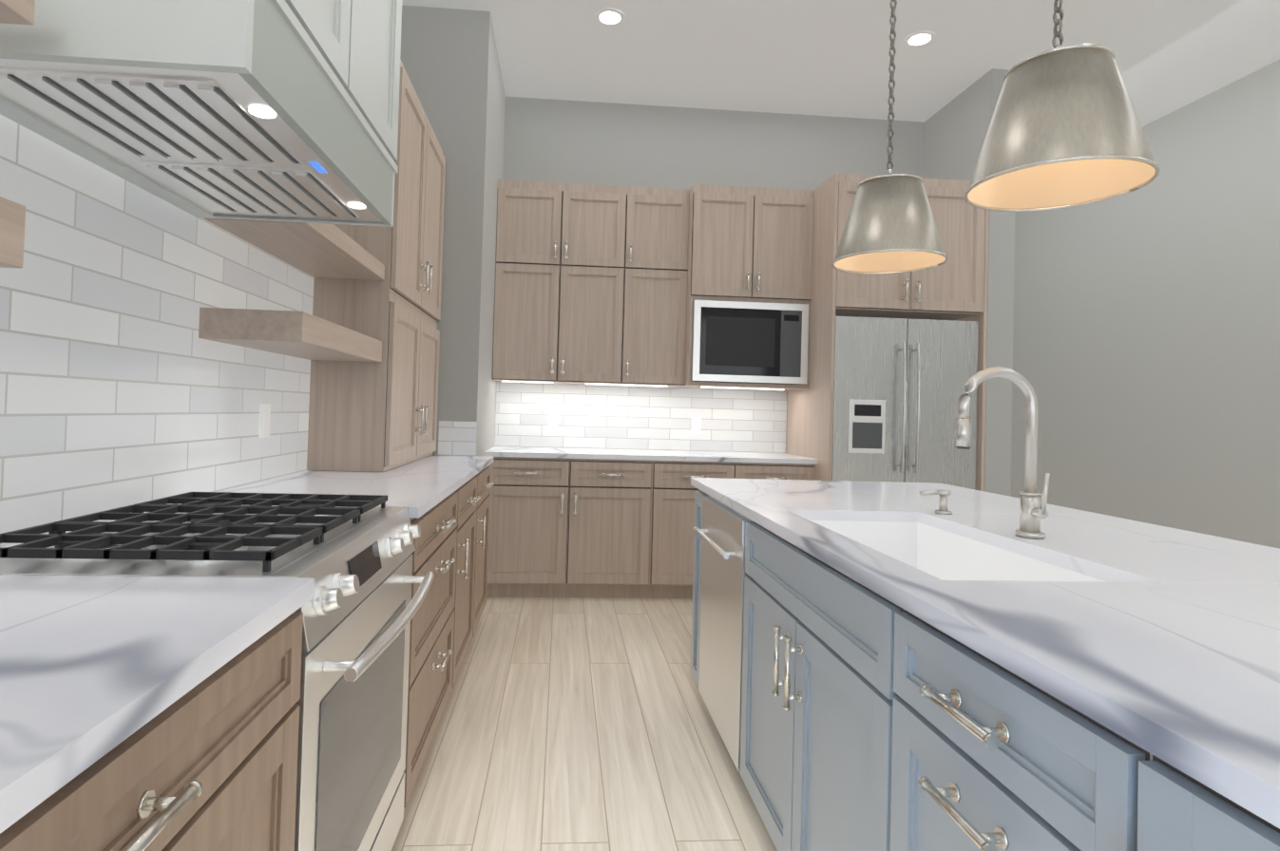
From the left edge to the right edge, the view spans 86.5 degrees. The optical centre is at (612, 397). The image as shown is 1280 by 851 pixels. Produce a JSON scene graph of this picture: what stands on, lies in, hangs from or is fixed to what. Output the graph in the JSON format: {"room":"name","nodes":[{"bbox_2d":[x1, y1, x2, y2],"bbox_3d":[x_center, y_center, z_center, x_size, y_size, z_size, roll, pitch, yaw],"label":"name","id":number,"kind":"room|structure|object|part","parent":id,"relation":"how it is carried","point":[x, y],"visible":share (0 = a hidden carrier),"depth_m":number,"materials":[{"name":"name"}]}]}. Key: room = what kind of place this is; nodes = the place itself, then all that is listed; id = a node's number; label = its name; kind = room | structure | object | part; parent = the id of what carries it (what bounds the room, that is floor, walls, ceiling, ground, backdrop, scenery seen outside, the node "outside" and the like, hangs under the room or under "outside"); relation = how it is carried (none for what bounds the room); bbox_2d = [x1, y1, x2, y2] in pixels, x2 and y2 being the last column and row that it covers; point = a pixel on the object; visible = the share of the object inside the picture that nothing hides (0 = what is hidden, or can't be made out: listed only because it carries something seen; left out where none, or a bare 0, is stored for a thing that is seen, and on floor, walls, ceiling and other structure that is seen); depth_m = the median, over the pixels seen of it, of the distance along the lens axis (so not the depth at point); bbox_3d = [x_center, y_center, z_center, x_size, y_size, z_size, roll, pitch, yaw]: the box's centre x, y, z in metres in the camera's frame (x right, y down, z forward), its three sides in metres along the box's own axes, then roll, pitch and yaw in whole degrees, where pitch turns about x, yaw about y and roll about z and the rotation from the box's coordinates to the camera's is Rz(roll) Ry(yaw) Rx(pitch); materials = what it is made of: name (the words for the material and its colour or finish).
{"room":"kitchen","nodes":[
{"label":"kitchen","id":0,"kind":"room"},
{"bbox_2d":[0,114,313,547],"bbox_3d":[-1.072,-0.549,0.032,0.150,3.410,7.430,2,-1,-4],"label":"wall","id":1,"kind":"structure","parent":0,"point":[122,384],"depth_m":1.55,"materials":[{"name":"tile"}]},
{"bbox_2d":[0,196,25,268],"bbox_3d":[-0.849,-0.239,-0.183,0.278,0.085,2.180,2,-1,-4],"label":"shelf","id":2,"kind":"object","parent":1,"relation":"attached to","point":[12,216],"visible":1,"depth_m":0.89,"materials":[{"name":"brown wood"}]},
{"bbox_2d":[0,0,35,25],"bbox_3d":[-0.840,-0.556,-0.176,0.278,0.060,2.180,2,-1,-4],"label":"shelf","id":3,"kind":"object","parent":1,"relation":"attached to","point":[17,11],"visible":1,"depth_m":0.90,"materials":[{"name":"brown wood"}]},
{"bbox_2d":[0,0,401,227],"bbox_3d":[-0.818,-0.998,1.437,0.530,1.024,0.892,2,-1,-4],"label":"range hood","id":4,"kind":"object","parent":1,"relation":"attached to","point":[277,110],"visible":1,"depth_m":1.24,"materials":[{"name":"grey paint"}]},
{"bbox_2d":[259,403,270,438],"bbox_3d":[-1.177,0.078,2.305,0.007,0.115,0.070,2,-1,-4],"label":"electrical outlet","id":5,"kind":"object","parent":1,"relation":"attached to","point":[264,420],"visible":1,"depth_m":2.30,"materials":[{"name":"white plastic"}]},
{"bbox_2d":[198,307,382,362],"bbox_3d":[-1.030,-0.196,2.298,0.278,0.085,0.835,2,-1,-4],"label":"shelf","id":6,"kind":"object","parent":1,"relation":"attached to","point":[301,334],"visible":1,"depth_m":1.92,"materials":[{"name":"brown wood"}]},
{"bbox_2d":[203,217,384,280],"bbox_3d":[-1.022,-0.513,2.304,0.278,0.060,0.835,2,-1,-4],"label":"shelf","id":7,"kind":"object","parent":1,"relation":"attached to","point":[323,250],"visible":0.79,"depth_m":2.21,"materials":[{"name":"brown wood"}]},
{"bbox_2d":[400,5,505,457],"bbox_3d":[-1.120,-0.466,4.349,0.685,3.410,1.190,2,-1,-4],"label":"wall","id":8,"kind":"structure","parent":0,"point":[449,59],"depth_m":3.79,"materials":[{"name":"grey paint"}]},
{"bbox_2d":[438,420,477,456],"bbox_3d":[-0.857,0.225,3.755,0.205,0.188,0.008,2,-1,-4],"label":"wall tiles","id":9,"kind":"structure","parent":8,"relation":"attached to","point":[456,438],"depth_m":3.75,"materials":[{"name":"white tile"}]},
{"bbox_2d":[391,597,777,850],"bbox_3d":[1.420,1.319,2.172,5.840,0.100,12.000,2,-1,-4],"label":"floor","id":10,"kind":"structure","parent":0,"point":[576,724],"depth_m":2.40,"materials":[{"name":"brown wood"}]},
{"bbox_2d":[0,492,434,850],"bbox_3d":[-0.765,0.718,1.407,0.677,0.948,0.762,2,-1,-4],"label":"range","id":11,"kind":"object","parent":10,"relation":"on","point":[352,555],"visible":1,"depth_m":1.28,"materials":[{"name":"silver metal"}]},
{"bbox_2d":[0,455,494,850],"bbox_3d":[-0.788,0.731,1.232,0.661,0.915,5.027,2,-1,-4],"label":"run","id":12,"kind":"object","parent":10,"relation":"on","point":[149,714],"visible":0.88,"depth_m":0.82,"materials":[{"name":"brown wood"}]},
{"bbox_2d":[306,59,445,472],"bbox_3d":[-1.048,-0.544,3.241,0.359,1.693,1.027,2,-1,-4],"label":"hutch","id":13,"kind":"object","parent":12,"relation":"on","point":[374,416],"visible":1,"depth_m":2.76,"materials":[{"name":"brown wood"}]},
{"bbox_3d":[-0.898,-0.236,3.247,0.041,0.822,0.104,2,-1,-4],"label":"handle","id":14,"kind":"part","parent":13,"relation":"part of","materials":[{"name":"silver metal"}]},
{"bbox_2d":[484,446,818,598],"bbox_3d":[0.227,0.824,4.534,2.099,0.915,0.653,2,-1,-4],"label":"base cabinets","id":15,"kind":"object","parent":10,"relation":"on","point":[591,523],"visible":0.6,"depth_m":4.24,"materials":[{"name":"brown wood"}]},
{"bbox_2d":[786,171,989,491],"bbox_3d":[1.806,-0.023,4.575,0.994,2.700,0.831,2,-1,-4],"label":"tall cabinet","id":16,"kind":"object","parent":10,"relation":"on","point":[954,287],"visible":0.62,"depth_m":4.25,"materials":[{"name":"brown wood"}]},
{"bbox_3d":[1.853,-0.660,4.194,0.104,0.132,0.041,2,-1,-4],"label":"handle","id":17,"kind":"part","parent":16,"relation":"part of","materials":[{"name":"silver metal"}]},
{"bbox_2d":[831,316,978,489],"bbox_3d":[1.795,0.419,4.553,0.924,1.815,0.819,2,-1,-4],"label":"fridge","id":18,"kind":"object","parent":10,"relation":"on","point":[899,390],"visible":0.58,"depth_m":4.23,"materials":[{"name":"grey metal"}]},
{"bbox_2d":[690,481,1279,850],"bbox_3d":[0.926,0.801,1.592,1.102,0.886,2.544,2,-1,-4],"label":"kitchen island","id":19,"kind":"object","parent":10,"relation":"on","point":[883,666],"depth_m":1.11,"materials":[{"name":"blue wood"}]},
{"bbox_2d":[690,477,1279,808],"bbox_3d":[0.973,0.345,1.604,1.094,0.030,2.602,2,-1,-4],"label":"island countertop","id":20,"kind":"structure","parent":19,"relation":"on","point":[1184,651],"depth_m":1.02,"materials":[{"name":"white stone"}]},
{"bbox_2d":[919,489,952,515],"bbox_3d":[0.939,0.302,1.974,0.092,0.068,0.044,2,-1,-4],"label":"soap dispenser","id":21,"kind":"object","parent":20,"relation":"on","point":[944,494],"visible":1,"depth_m":1.97,"materials":[{"name":"silver metal"}]},
{"bbox_2d":[797,512,1127,580],"bbox_3d":[0.727,0.467,1.575,0.424,0.254,0.844,2,-1,-4],"label":"sink","id":22,"kind":"object","parent":20,"relation":"in","point":[943,549],"depth_m":1.83,"materials":[{"name":"white ceramic"}]},
{"bbox_2d":[955,366,1050,538],"bbox_3d":[0.922,0.127,1.600,0.217,0.402,0.090,2,-1,-4],"label":"faucet","id":23,"kind":"object","parent":20,"relation":"on","point":[1034,511],"visible":1,"depth_m":1.61,"materials":[{"name":"silver metal"}]},
{"bbox_2d":[494,96,924,453],"bbox_3d":[0.816,-0.398,5.011,3.275,3.410,0.150,2,-1,-4],"label":"wall","id":24,"kind":"structure","parent":0,"point":[590,143],"depth_m":4.94,"materials":[{"name":"grey paint"}]},
{"bbox_2d":[494,382,787,453],"bbox_3d":[0.222,0.146,4.879,2.102,0.455,0.008,2,-1,-4],"label":"wall tile","id":25,"kind":"structure","parent":24,"relation":"attached to","point":[621,417],"depth_m":4.87,"materials":[{"name":"white tile"}]},
{"bbox_2d":[690,417,701,433],"bbox_3d":[0.604,0.199,4.898,0.070,0.115,0.007,2,-1,-4],"label":"electrical outlet","id":26,"kind":"object","parent":25,"relation":"attached to","point":[696,424],"visible":1,"depth_m":4.89,"materials":[{"name":"white plastic"}]},
{"bbox_2d":[492,179,814,390],"bbox_3d":[0.267,-0.747,4.641,2.101,1.337,0.501,2,-1,-4],"label":"upper cabinets","id":27,"kind":"object","parent":24,"relation":"attached to","point":[704,286],"visible":1,"depth_m":4.51,"materials":[{"name":"brown wood"}]},
{"bbox_2d":[682,299,809,386],"bbox_3d":[0.897,-0.362,4.685,0.768,0.530,0.432,2,-1,-4],"label":"microwave","id":28,"kind":"object","parent":27,"relation":"in","point":[730,342],"depth_m":4.47,"materials":[{"name":"grey metal"}]},
{"bbox_2d":[401,0,1279,127],"bbox_3d":[1.520,-2.188,2.241,5.840,0.100,12.000,2,-1,-4],"label":"ceiling","id":29,"kind":"structure","parent":0,"point":[831,58],"depth_m":4.08,"materials":[{"name":"white paint"}]},
{"bbox_2d":[594,7,625,26],"bbox_3d":[-0.012,-2.146,3.833,0.170,0.008,0.170,2,-1,-4],"label":"recessed light","id":30,"kind":"object","parent":29,"relation":"in","point":[610,17],"visible":1,"depth_m":3.83,"materials":[{"name":"white plastic"}]},
{"bbox_2d":[831,0,948,274],"bbox_3d":[0.965,-1.304,2.336,0.368,1.692,0.368,2,-1,-4],"label":"pendant light","id":31,"kind":"object","parent":29,"relation":"hanging from","point":[890,226],"visible":1,"depth_m":2.23,"materials":[{"name":"silver metal"}]},
{"bbox_2d":[903,30,936,47],"bbox_3d":[1.793,-2.092,3.964,0.170,0.008,0.170,2,-1,-4],"label":"recessed light","id":32,"kind":"object","parent":29,"relation":"in","point":[921,38],"visible":1,"depth_m":3.96,"materials":[{"name":"white plastic"}]},
{"bbox_2d":[963,0,1160,211],"bbox_3d":[1.022,-1.318,1.548,0.368,1.692,0.368,2,-1,-4],"label":"pendant light","id":33,"kind":"object","parent":29,"relation":"hanging from","point":[1064,130],"visible":1,"depth_m":1.45,"materials":[{"name":"silver metal"}]},
{"bbox_2d":[923,68,1015,496],"bbox_3d":[2.398,-0.360,4.650,0.170,3.410,0.800,2,-1,-4],"label":"wall","id":34,"kind":"structure","parent":0,"point":[956,128],"depth_m":4.26,"materials":[{"name":"grey paint"}]},
{"bbox_2d":[1011,59,1279,549],"bbox_3d":[4.157,-0.355,2.402,0.150,3.410,11.400,2,-1,-4],"label":"wall","id":35,"kind":"structure","parent":0,"point":[1146,348],"depth_m":4.76,"materials":[{"name":"grey paint"}]}
]}

